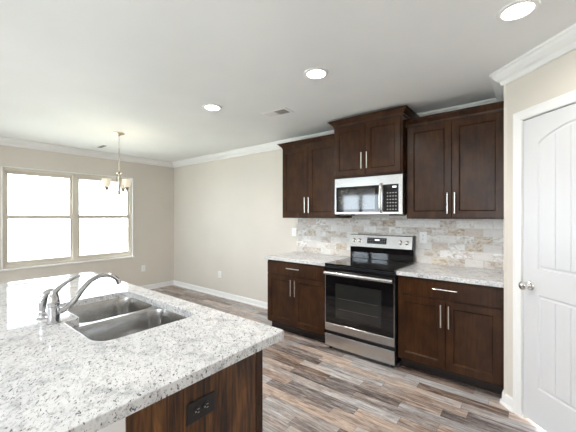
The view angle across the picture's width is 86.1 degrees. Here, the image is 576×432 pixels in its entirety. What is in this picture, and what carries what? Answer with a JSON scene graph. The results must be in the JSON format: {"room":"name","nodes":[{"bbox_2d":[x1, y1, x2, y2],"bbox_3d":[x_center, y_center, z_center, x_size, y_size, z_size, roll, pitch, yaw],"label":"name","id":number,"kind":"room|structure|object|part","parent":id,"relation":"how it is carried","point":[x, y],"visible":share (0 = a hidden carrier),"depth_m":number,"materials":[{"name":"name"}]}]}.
{"room":"kitchen","nodes":[
{"label":"kitchen","id":0,"kind":"room"},
{"bbox_2d":[0,145,173,285],"bbox_3d":[-4.586,0.174,3.645,0.140,2.500,7.000,0,0,39],"label":"wall","id":1,"kind":"structure","parent":0,"point":[153,185],"depth_m":5.71,"materials":[{"name":"beige paint"}]},
{"bbox_2d":[0,166,134,271],"bbox_3d":[-3.454,0.044,5.012,0.122,1.470,1.840,0,0,39],"label":"window","id":2,"kind":"structure","parent":1,"relation":"in","point":[75,257],"depth_m":4.96,"materials":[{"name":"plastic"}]},
{"bbox_3d":[-3.746,0.354,4.668,0.025,0.721,0.810,0,0,39],"label":"sash","id":3,"kind":"part","parent":2,"relation":"part of","materials":[{"name":"glass"}]},
{"bbox_3d":[-3.760,-0.296,4.679,0.025,0.701,0.810,0,0,39],"label":"sash","id":4,"kind":"part","parent":2,"relation":"part of","materials":[{"name":"glass"}]},
{"bbox_3d":[-3.454,0.767,5.012,0.122,0.024,1.840,0,0,39],"label":"sill","id":5,"kind":"part","parent":2,"relation":"part of","materials":[{"name":"white paint"}]},
{"bbox_3d":[-3.203,-0.296,5.376,0.025,0.701,0.830,0,0,39],"label":"sash","id":6,"kind":"part","parent":2,"relation":"part of","materials":[{"name":"glass"}]},
{"bbox_3d":[-3.189,0.354,5.365,0.025,0.721,0.830,0,0,39],"label":"sash","id":7,"kind":"part","parent":2,"relation":"part of","materials":[{"name":"glass"}]},
{"bbox_2d":[0,137,173,167],"bbox_3d":[-4.496,-1.027,3.573,0.090,0.098,7.000,0,0,39],"label":"trim","id":8,"kind":"structure","parent":1,"relation":"attached to","point":[5,141],"depth_m":4.96,"materials":[{"name":"white paint"}]},
{"bbox_2d":[139,280,176,289],"bbox_3d":[-4.481,1.379,3.560,0.130,0.090,7.000,0,0,39],"label":"baseboard","id":9,"kind":"structure","parent":1,"relation":"attached to","point":[173,282],"depth_m":6.09,"materials":[{"name":"white paint"}]},
{"bbox_2d":[0,0,575,161],"bbox_3d":[-1.747,-1.126,1.375,7.410,0.100,7.280,0,0,39],"label":"ceiling","id":10,"kind":"structure","parent":0,"point":[74,73],"depth_m":2.14,"materials":[{"name":"paint"}]},
{"bbox_2d":[96,144,109,147],"bbox_3d":[-2.897,-1.073,4.797,0.300,0.007,0.110,0,0,39],"label":"ceiling vent","id":11,"kind":"object","parent":10,"relation":"in","point":[101,145],"visible":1,"depth_m":4.79,"materials":[{"name":"white metal"}]},
{"bbox_2d":[102,132,131,195],"bbox_3d":[-2.208,-0.662,4.000,0.348,0.828,0.344,0,0,39],"label":"chandelier","id":12,"kind":"object","parent":10,"relation":"hanging from","point":[124,184],"visible":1,"depth_m":3.99,"materials":[{"name":"white glass"}]},
{"bbox_3d":[-2.317,-0.414,3.939,0.112,0.104,0.112,0,0,39],"label":"lamp shade","id":13,"kind":"part","parent":12,"relation":"part of","materials":[{"name":"white glass"}]},
{"bbox_3d":[-2.208,-0.413,4.026,0.076,0.330,0.076,0,0,39],"label":"stem","id":14,"kind":"part","parent":12,"relation":"part of","materials":[{"name":"silver metal"}]},
{"bbox_3d":[-2.208,-0.804,4.026,0.013,0.479,0.013,0,0,-6],"label":"chain","id":15,"kind":"part","parent":12,"relation":"part of","materials":[{"name":"silver metal"}]},
{"bbox_3d":[-2.077,-0.414,3.975,0.112,0.104,0.112,0,0,39],"label":"lamp shade","id":16,"kind":"part","parent":12,"relation":"part of","materials":[{"name":"white glass"}]},
{"bbox_2d":[203,104,221,110],"bbox_3d":[-0.753,-1.070,3.064,0.188,0.012,0.188,0,0,39],"label":"recessed light","id":17,"kind":"object","parent":10,"relation":"in","point":[211,107],"visible":1,"depth_m":3.05,"materials":[{"name":"white paint"}]},
{"bbox_2d":[205,106,218,109],"bbox_3d":[-0.753,-1.069,3.064,0.138,0.005,0.138,0,0,39],"label":"diffuser","id":18,"kind":"object","parent":17,"relation":"attached to","point":[206,107],"depth_m":3.06,"materials":[{"name":"white plastic"}]},
{"bbox_2d":[260,107,293,117],"bbox_3d":[-0.115,-1.071,3.224,0.330,0.011,0.170,0,0,35],"label":"ceiling vent","id":19,"kind":"object","parent":10,"relation":"in","point":[282,111],"visible":1,"depth_m":3.21,"materials":[{"name":"white metal"}]},
{"bbox_2d":[304,67,328,78],"bbox_3d":[0.214,-1.070,2.330,0.188,0.012,0.188,0,0,39],"label":"recessed light","id":20,"kind":"object","parent":10,"relation":"in","point":[315,72],"visible":1,"depth_m":2.32,"materials":[{"name":"white paint"}]},
{"bbox_2d":[307,70,324,77],"bbox_3d":[0.214,-1.069,2.330,0.138,0.005,0.138,0,0,39],"label":"diffuser","id":21,"kind":"object","parent":20,"relation":"attached to","point":[310,73],"depth_m":2.33,"materials":[{"name":"white plastic"}]},
{"bbox_2d":[496,0,540,21],"bbox_3d":[1.201,-1.070,1.612,0.188,0.012,0.188,0,0,39],"label":"recessed light","id":22,"kind":"object","parent":10,"relation":"in","point":[515,10],"visible":1,"depth_m":1.60,"materials":[{"name":"white paint"}]},
{"bbox_2d":[502,2,533,18],"bbox_3d":[1.201,-1.069,1.612,0.138,0.005,0.138,0,0,39],"label":"diffuser","id":23,"kind":"object","parent":22,"relation":"attached to","point":[519,10],"depth_m":1.61,"materials":[{"name":"white plastic"}]},
{"bbox_2d":[174,149,491,302],"bbox_3d":[-0.112,0.174,4.639,5.890,2.500,0.140,0,0,39],"label":"wall","id":24,"kind":"structure","parent":0,"point":[228,213],"depth_m":5.21,"materials":[{"name":"beige paint"}]},
{"bbox_2d":[176,281,267,308],"bbox_3d":[-1.069,1.379,5.296,3.032,0.090,0.028,0,0,39],"label":"baseboard","id":25,"kind":"structure","parent":24,"relation":"attached to","point":[245,300],"depth_m":5.30,"materials":[{"name":"white paint"}]},
{"bbox_2d":[292,228,295,235],"bbox_3d":[0.084,0.239,4.387,0.075,0.118,0.010,0,0,39],"label":"light switch","id":26,"kind":"object","parent":24,"relation":"attached to","point":[293,229],"visible":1,"depth_m":4.38,"materials":[{"name":"white plastic"}]},
{"bbox_2d":[277,134,351,217],"bbox_3d":[0.325,-0.452,3.941,0.888,0.972,0.395,0,0,39],"label":"upper cabinet","id":27,"kind":"object","parent":24,"relation":"attached to","point":[308,164],"visible":0.89,"depth_m":3.78,"materials":[{"name":"brown wood"}]},
{"bbox_3d":[0.091,-0.419,3.934,0.403,0.878,0.020,0,0,39],"label":"door","id":28,"kind":"part","parent":27,"relation":"part of","materials":[{"name":"brown wood"}]},
{"bbox_3d":[0.327,-0.907,3.943,0.888,0.062,0.389,0,0,39],"label":"crown moulding","id":29,"kind":"part","parent":27,"relation":"part of","materials":[{"name":"brown wood"}]},
{"bbox_3d":[0.263,-0.421,3.822,0.838,0.910,0.020,0,0,39],"label":"frame","id":30,"kind":"part","parent":27,"relation":"part of","materials":[{"name":"brown wood"}]},
{"bbox_3d":[0.409,-0.419,3.680,0.403,0.878,0.020,0,0,39],"label":"door","id":31,"kind":"part","parent":27,"relation":"part of","materials":[{"name":"brown wood"}]},
{"bbox_2d":[172,98,498,167],"bbox_3d":[-0.183,-1.027,4.549,5.610,0.098,0.090,0,0,39],"label":"trim","id":32,"kind":"structure","parent":24,"relation":"attached to","point":[270,146],"depth_m":4.69,"materials":[{"name":"white paint"}]},
{"bbox_2d":[327,105,419,178],"bbox_3d":[0.939,-0.729,3.382,0.870,0.629,0.510,0,0,39],"label":"upper cabinet","id":33,"kind":"object","parent":24,"relation":"attached to","point":[374,143],"visible":0.96,"depth_m":3.17,"materials":[{"name":"brown wood"}]},
{"bbox_3d":[0.664,-0.696,3.334,0.364,0.535,0.020,0,0,39],"label":"door","id":34,"kind":"part","parent":33,"relation":"part of","materials":[{"name":"brown wood"}]},
{"bbox_3d":[0.768,-0.571,3.216,0.012,0.170,0.037,0,0,39],"label":"handle","id":35,"kind":"part","parent":33,"relation":"part of","materials":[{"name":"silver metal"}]},
{"bbox_3d":[0.821,-0.698,3.234,0.760,0.567,0.020,0,0,39],"label":"frame","id":36,"kind":"part","parent":33,"relation":"part of","materials":[{"name":"brown wood"}]},
{"bbox_2d":[335,173,406,215],"bbox_3d":[0.941,-0.204,3.384,0.756,0.416,0.482,0,0,39],"label":"microwave","id":37,"kind":"object","parent":33,"relation":"attached to","point":[380,194],"visible":0.96,"depth_m":3.19,"materials":[{"name":"silver metal"}]},
{"bbox_3d":[0.744,-0.172,3.299,0.515,0.277,0.003,0,0,39],"label":"door glass","id":38,"kind":"part","parent":37,"relation":"part of","materials":[{"name":"black glass"}]},
{"bbox_3d":[0.935,-0.176,3.116,0.025,0.308,0.056,0,0,39],"label":"handle","id":39,"kind":"part","parent":37,"relation":"part of","materials":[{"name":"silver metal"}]},
{"bbox_3d":[0.938,-1.012,3.381,0.870,0.062,0.505,0,0,39],"label":"crown moulding","id":40,"kind":"part","parent":33,"relation":"part of","materials":[{"name":"brown wood"}]},
{"bbox_3d":[0.952,-0.696,3.104,0.364,0.535,0.020,0,0,39],"label":"door","id":41,"kind":"part","parent":33,"relation":"part of","materials":[{"name":"brown wood"}]},
{"bbox_2d":[297,218,503,270],"bbox_3d":[1.079,0.272,3.591,2.441,0.480,0.010,0,0,39],"label":"wall tile","id":42,"kind":"structure","parent":24,"relation":"attached to","point":[472,243],"depth_m":3.25,"materials":[{"name":"stone"}]},
{"bbox_2d":[419,232,426,242],"bbox_3d":[1.442,0.236,3.288,0.075,0.118,0.010,0,0,39],"label":"wall outlet","id":43,"kind":"object","parent":42,"relation":"attached to","point":[422,235],"visible":1,"depth_m":3.29,"materials":[{"name":"white plastic"}]},
{"bbox_2d":[405,101,503,218],"bbox_3d":[1.587,-0.455,2.927,0.813,0.977,0.388,0,0,39],"label":"upper cabinet","id":44,"kind":"object","parent":24,"relation":"attached to","point":[455,158],"visible":0.94,"depth_m":2.77,"materials":[{"name":"brown wood"}]},
{"bbox_3d":[1.341,-0.421,2.935,0.390,0.883,0.020,0,0,39],"label":"door","id":45,"kind":"part","parent":44,"relation":"part of","materials":[{"name":"brown wood"}]},
{"bbox_3d":[1.454,-0.111,2.809,0.012,0.190,0.037,0,0,39],"label":"handle","id":46,"kind":"part","parent":44,"relation":"part of","materials":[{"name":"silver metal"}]},
{"bbox_3d":[1.486,-0.912,2.800,0.813,0.062,0.050,0,0,39],"label":"crown moulding","id":47,"kind":"part","parent":44,"relation":"part of","materials":[{"name":"brown wood"}]},
{"bbox_3d":[1.649,-0.421,2.689,0.390,0.883,0.020,0,0,39],"label":"door","id":48,"kind":"part","parent":44,"relation":"part of","materials":[{"name":"brown wood"}]},
{"bbox_2d":[150,285,545,431],"bbox_3d":[-1.747,1.474,1.375,7.410,0.100,7.280,0,0,39],"label":"floor","id":49,"kind":"structure","parent":0,"point":[309,385],"depth_m":2.46,"materials":[{"name":"brown wood"}]},
{"bbox_2d":[97,350,262,431],"bbox_3d":[-1.151,0.987,1.792,2.139,0.874,0.757,0,0,39],"label":"kitchen island","id":50,"kind":"object","parent":49,"relation":"on","point":[238,387],"visible":0.09,"depth_m":1.19,"materials":[{"name":"brown wood"}]},
{"bbox_2d":[0,272,283,431],"bbox_3d":[-1.226,0.530,1.678,2.275,0.037,1.042,0,0,39],"label":"island countertop","id":51,"kind":"structure","parent":50,"relation":"on","point":[54,378],"depth_m":1.12,"materials":[{"name":"white stone"}]},
{"bbox_2d":[36,288,53,319],"bbox_3d":[-1.213,0.441,1.538,0.052,0.143,0.073,0,0,39],"label":"sprayer","id":52,"kind":"object","parent":51,"relation":"on","point":[42,301],"visible":0.85,"depth_m":1.52,"materials":[{"name":"silver metal"}]},
{"bbox_2d":[46,273,121,324],"bbox_3d":[-1.029,0.405,1.577,0.058,0.214,0.339,0,0,39],"label":"faucet","id":53,"kind":"object","parent":51,"relation":"on","point":[54,311],"visible":1,"depth_m":1.48,"materials":[{"name":"silver metal"}]},
{"bbox_3d":[-1.091,0.365,1.499,0.052,0.134,0.134,0,0,39],"label":"lever","id":54,"kind":"part","parent":53,"relation":"part of","materials":[{"name":"silver metal"}]},
{"bbox_3d":[-1.020,0.395,1.588,0.031,0.174,0.294,0,0,39],"label":"spout","id":55,"kind":"part","parent":53,"relation":"part of","materials":[{"name":"silver metal"}]},
{"bbox_2d":[68,297,187,340],"bbox_3d":[-0.928,0.645,1.659,0.865,0.191,0.535,0,0,39],"label":"sink","id":56,"kind":"object","parent":51,"relation":"in","point":[116,318],"visible":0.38,"depth_m":1.78,"materials":[{"name":"silver metal"}]},
{"bbox_3d":[-1.070,0.636,1.821,0.382,0.170,0.414,0,0,39],"label":"bowl","id":57,"kind":"part","parent":56,"relation":"part of","materials":[{"name":"silver metal"}]},
{"bbox_3d":[-0.763,0.646,1.532,0.403,0.190,0.484,0,0,39],"label":"bowl","id":58,"kind":"part","parent":56,"relation":"part of","materials":[{"name":"silver metal"}]},
{"bbox_2d":[186,390,214,426],"bbox_3d":[-0.316,0.702,1.123,0.010,0.074,0.122,0,0,39],"label":"island outlet","id":59,"kind":"object","parent":50,"relation":"attached to","point":[199,408],"visible":1,"depth_m":1.11,"materials":[{"name":"black plastic"}]},
{"bbox_2d":[193,406,200,415],"bbox_3d":[-0.326,0.702,1.106,0.003,0.033,0.033,0,0,39],"label":"receptacle","id":60,"kind":"object","parent":59,"relation":"attached to","point":[196,409],"depth_m":1.10,"materials":[{"name":"black plastic"}]},
{"bbox_2d":[202,401,209,410],"bbox_3d":[-0.301,0.702,1.136,0.003,0.033,0.033,0,0,39],"label":"receptacle","id":61,"kind":"object","parent":59,"relation":"attached to","point":[205,404],"depth_m":1.13,"materials":[{"name":"black plastic"}]},
{"bbox_3d":[-0.963,0.934,2.029,2.139,0.769,0.038,0,0,39],"label":"frame","id":62,"kind":"part","parent":50,"relation":"part of","materials":[{"name":"brown wood"}]},
{"bbox_3d":[-0.273,0.930,1.515,0.390,0.737,0.020,0,0,39],"label":"door","id":63,"kind":"part","parent":50,"relation":"part of","materials":[{"name":"brown wood"}]},
{"bbox_2d":[268,259,325,342],"bbox_3d":[0.254,0.987,3.829,0.856,0.874,0.664,0,0,39],"label":"base cabinet","id":64,"kind":"object","parent":49,"relation":"on","point":[296,291],"visible":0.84,"depth_m":3.58,"materials":[{"name":"brown wood"}]},
{"bbox_3d":[-0.088,1.012,3.737,0.416,0.575,0.020,0,0,39],"label":"door","id":65,"kind":"part","parent":64,"relation":"part of","materials":[{"name":"brown wood"}]},
{"bbox_3d":[0.076,0.640,3.606,0.836,0.144,0.020,0,0,39],"label":"drawer","id":66,"kind":"part","parent":64,"relation":"part of","materials":[{"name":"brown wood"}]},
{"bbox_3d":[0.124,1.416,3.667,0.856,0.016,0.016,0,0,39],"label":"shoe moulding","id":67,"kind":"part","parent":64,"relation":"part of","materials":[{"name":"brown wood"}]},
{"bbox_2d":[265,252,349,265],"bbox_3d":[0.249,0.530,3.839,0.881,0.037,0.637,0,0,39],"label":"countertop","id":68,"kind":"structure","parent":64,"relation":"on","point":[296,257],"depth_m":3.74,"materials":[{"name":"white stone"}]},
{"bbox_3d":[0.240,1.012,3.475,0.416,0.575,0.020,0,0,39],"label":"door","id":69,"kind":"part","parent":64,"relation":"part of","materials":[{"name":"brown wood"}]},
{"bbox_2d":[324,234,415,366],"bbox_3d":[0.872,0.824,3.298,0.753,1.201,0.703,0,0,39],"label":"range","id":70,"kind":"object","parent":49,"relation":"on","point":[361,294],"visible":0.98,"depth_m":3.10,"materials":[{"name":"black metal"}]},
{"bbox_3d":[0.401,0.884,3.301,0.008,0.511,0.005,0,0,39],"label":"door edge trim","id":71,"kind":"part","parent":70,"relation":"part of","materials":[{"name":"silver metal"}]},
{"bbox_3d":[0.675,0.606,3.043,0.727,0.038,0.060,0,0,39],"label":"handle","id":72,"kind":"part","parent":70,"relation":"part of","materials":[{"name":"silver metal"}]},
{"bbox_3d":[0.691,0.884,3.071,0.729,0.509,0.004,0,0,39],"label":"door glass","id":73,"kind":"part","parent":70,"relation":"part of","materials":[{"name":"black glass"}]},
{"bbox_3d":[0.698,1.321,3.080,0.747,0.134,0.030,0,0,39],"label":"storage drawer","id":74,"kind":"part","parent":70,"relation":"part of","materials":[{"name":"silver metal"}]},
{"bbox_3d":[0.700,0.890,3.083,0.749,0.676,0.026,0,0,39],"label":"oven door","id":75,"kind":"part","parent":70,"relation":"part of","materials":[{"name":"black glass"}]},
{"bbox_2d":[325,257,413,274],"bbox_3d":[0.870,0.527,3.295,0.753,0.037,0.585,0,0,39],"label":"cooktop","id":76,"kind":"object","parent":70,"relation":"in","point":[369,265],"depth_m":3.19,"materials":[{"name":"black glass"}]},
{"bbox_3d":[1.059,0.300,3.541,0.733,0.147,0.086,0,0,39],"label":"control panel","id":77,"kind":"part","parent":70,"relation":"part of","materials":[{"name":"silver metal"}]},
{"bbox_3d":[0.979,0.884,2.839,0.008,0.511,0.005,0,0,39],"label":"door edge trim","id":78,"kind":"part","parent":70,"relation":"part of","materials":[{"name":"silver metal"}]},
{"bbox_2d":[398,275,503,395],"bbox_3d":[1.509,0.987,2.826,0.809,0.874,0.664,0,0,39],"label":"base cabinet","id":79,"kind":"object","parent":49,"relation":"on","point":[448,330],"visible":0.91,"depth_m":2.56,"materials":[{"name":"brown wood"}]},
{"bbox_3d":[1.176,1.012,2.727,0.392,0.575,0.020,0,0,39],"label":"door","id":80,"kind":"part","parent":79,"relation":"part of","materials":[{"name":"brown wood"}]},
{"bbox_3d":[1.313,0.627,2.581,0.190,0.012,0.037,0,0,39],"label":"handle","id":81,"kind":"part","parent":79,"relation":"part of","materials":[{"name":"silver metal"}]},
{"bbox_2d":[396,263,503,287],"bbox_3d":[1.512,0.530,2.830,0.813,0.037,0.637,0,0,39],"label":"countertop","id":82,"kind":"structure","parent":79,"relation":"on","point":[486,277],"depth_m":2.71,"materials":[{"name":"white stone"}]},
{"bbox_3d":[1.331,0.640,2.603,0.789,0.144,0.020,0,0,39],"label":"drawer","id":83,"kind":"part","parent":79,"relation":"part of","materials":[{"name":"brown wood"}]},
{"bbox_3d":[1.379,1.416,2.664,0.809,0.016,0.016,0,0,39],"label":"shoe moulding","id":84,"kind":"part","parent":79,"relation":"part of","materials":[{"name":"brown wood"}]},
{"bbox_3d":[1.485,1.012,2.479,0.392,0.575,0.020,0,0,39],"label":"door","id":85,"kind":"part","parent":79,"relation":"part of","materials":[{"name":"brown wood"}]},
{"bbox_2d":[504,49,575,417],"bbox_3d":[1.978,0.174,1.682,0.619,2.500,2.257,0,0,-9],"label":"wall","id":86,"kind":"structure","parent":0,"point":[556,78],"depth_m":2.25,"materials":[{"name":"beige paint"}]},
{"bbox_2d":[490,77,503,101],"bbox_3d":[1.788,-1.027,2.594,0.090,0.098,0.682,0,0,39],"label":"trim","id":87,"kind":"structure","parent":86,"relation":"attached to","point":[498,89],"depth_m":2.51,"materials":[{"name":"white paint"}]},
{"bbox_2d":[499,390,512,412],"bbox_3d":[1.626,1.379,2.297,0.048,0.090,0.151,0,0,4],"label":"baseboard","id":88,"kind":"structure","parent":86,"relation":"attached to","point":[506,400],"depth_m":2.28,"materials":[{"name":"white paint"}]},
{"bbox_2d":[489,23,575,85],"bbox_3d":[1.658,-1.027,1.703,0.090,0.098,1.324,0,0,-6],"label":"trim","id":89,"kind":"structure","parent":86,"relation":"attached to","point":[564,42],"depth_m":1.99,"materials":[{"name":"white paint"}]},
{"bbox_2d":[513,90,575,431],"bbox_3d":[1.711,0.345,1.789,0.186,2.158,0.896,0,0,-6],"label":"door","id":90,"kind":"structure","parent":86,"relation":"in","point":[544,145],"depth_m":2.01,"materials":[{"name":"white paint"}]},
{"bbox_3d":[1.618,0.479,2.099,0.070,0.066,0.066,0,0,-6],"label":"handle","id":91,"kind":"part","parent":90,"relation":"part of","materials":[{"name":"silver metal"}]},
{"bbox_3d":[1.692,0.842,1.787,0.007,0.625,0.524,0,0,-6],"label":"panel","id":92,"kind":"part","parent":90,"relation":"part of","materials":[{"name":"white wood"}]},
{"bbox_3d":[1.692,-0.103,1.787,0.007,0.925,0.524,0,0,-6],"label":"panel","id":93,"kind":"part","parent":90,"relation":"part of","materials":[{"name":"white wood"}]},
{"label":"outside","id":94,"kind":"structure","parent":0,"visible":0},
{"bbox_2d":[8,245,126,261],"bbox_3d":[-4.506,1.724,0.381,28.000,0.100,24.000,0,0,39],"label":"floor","id":95,"kind":"structure","parent":94,"point":[85,251],"depth_m":13.50,"materials":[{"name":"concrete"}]}
]}

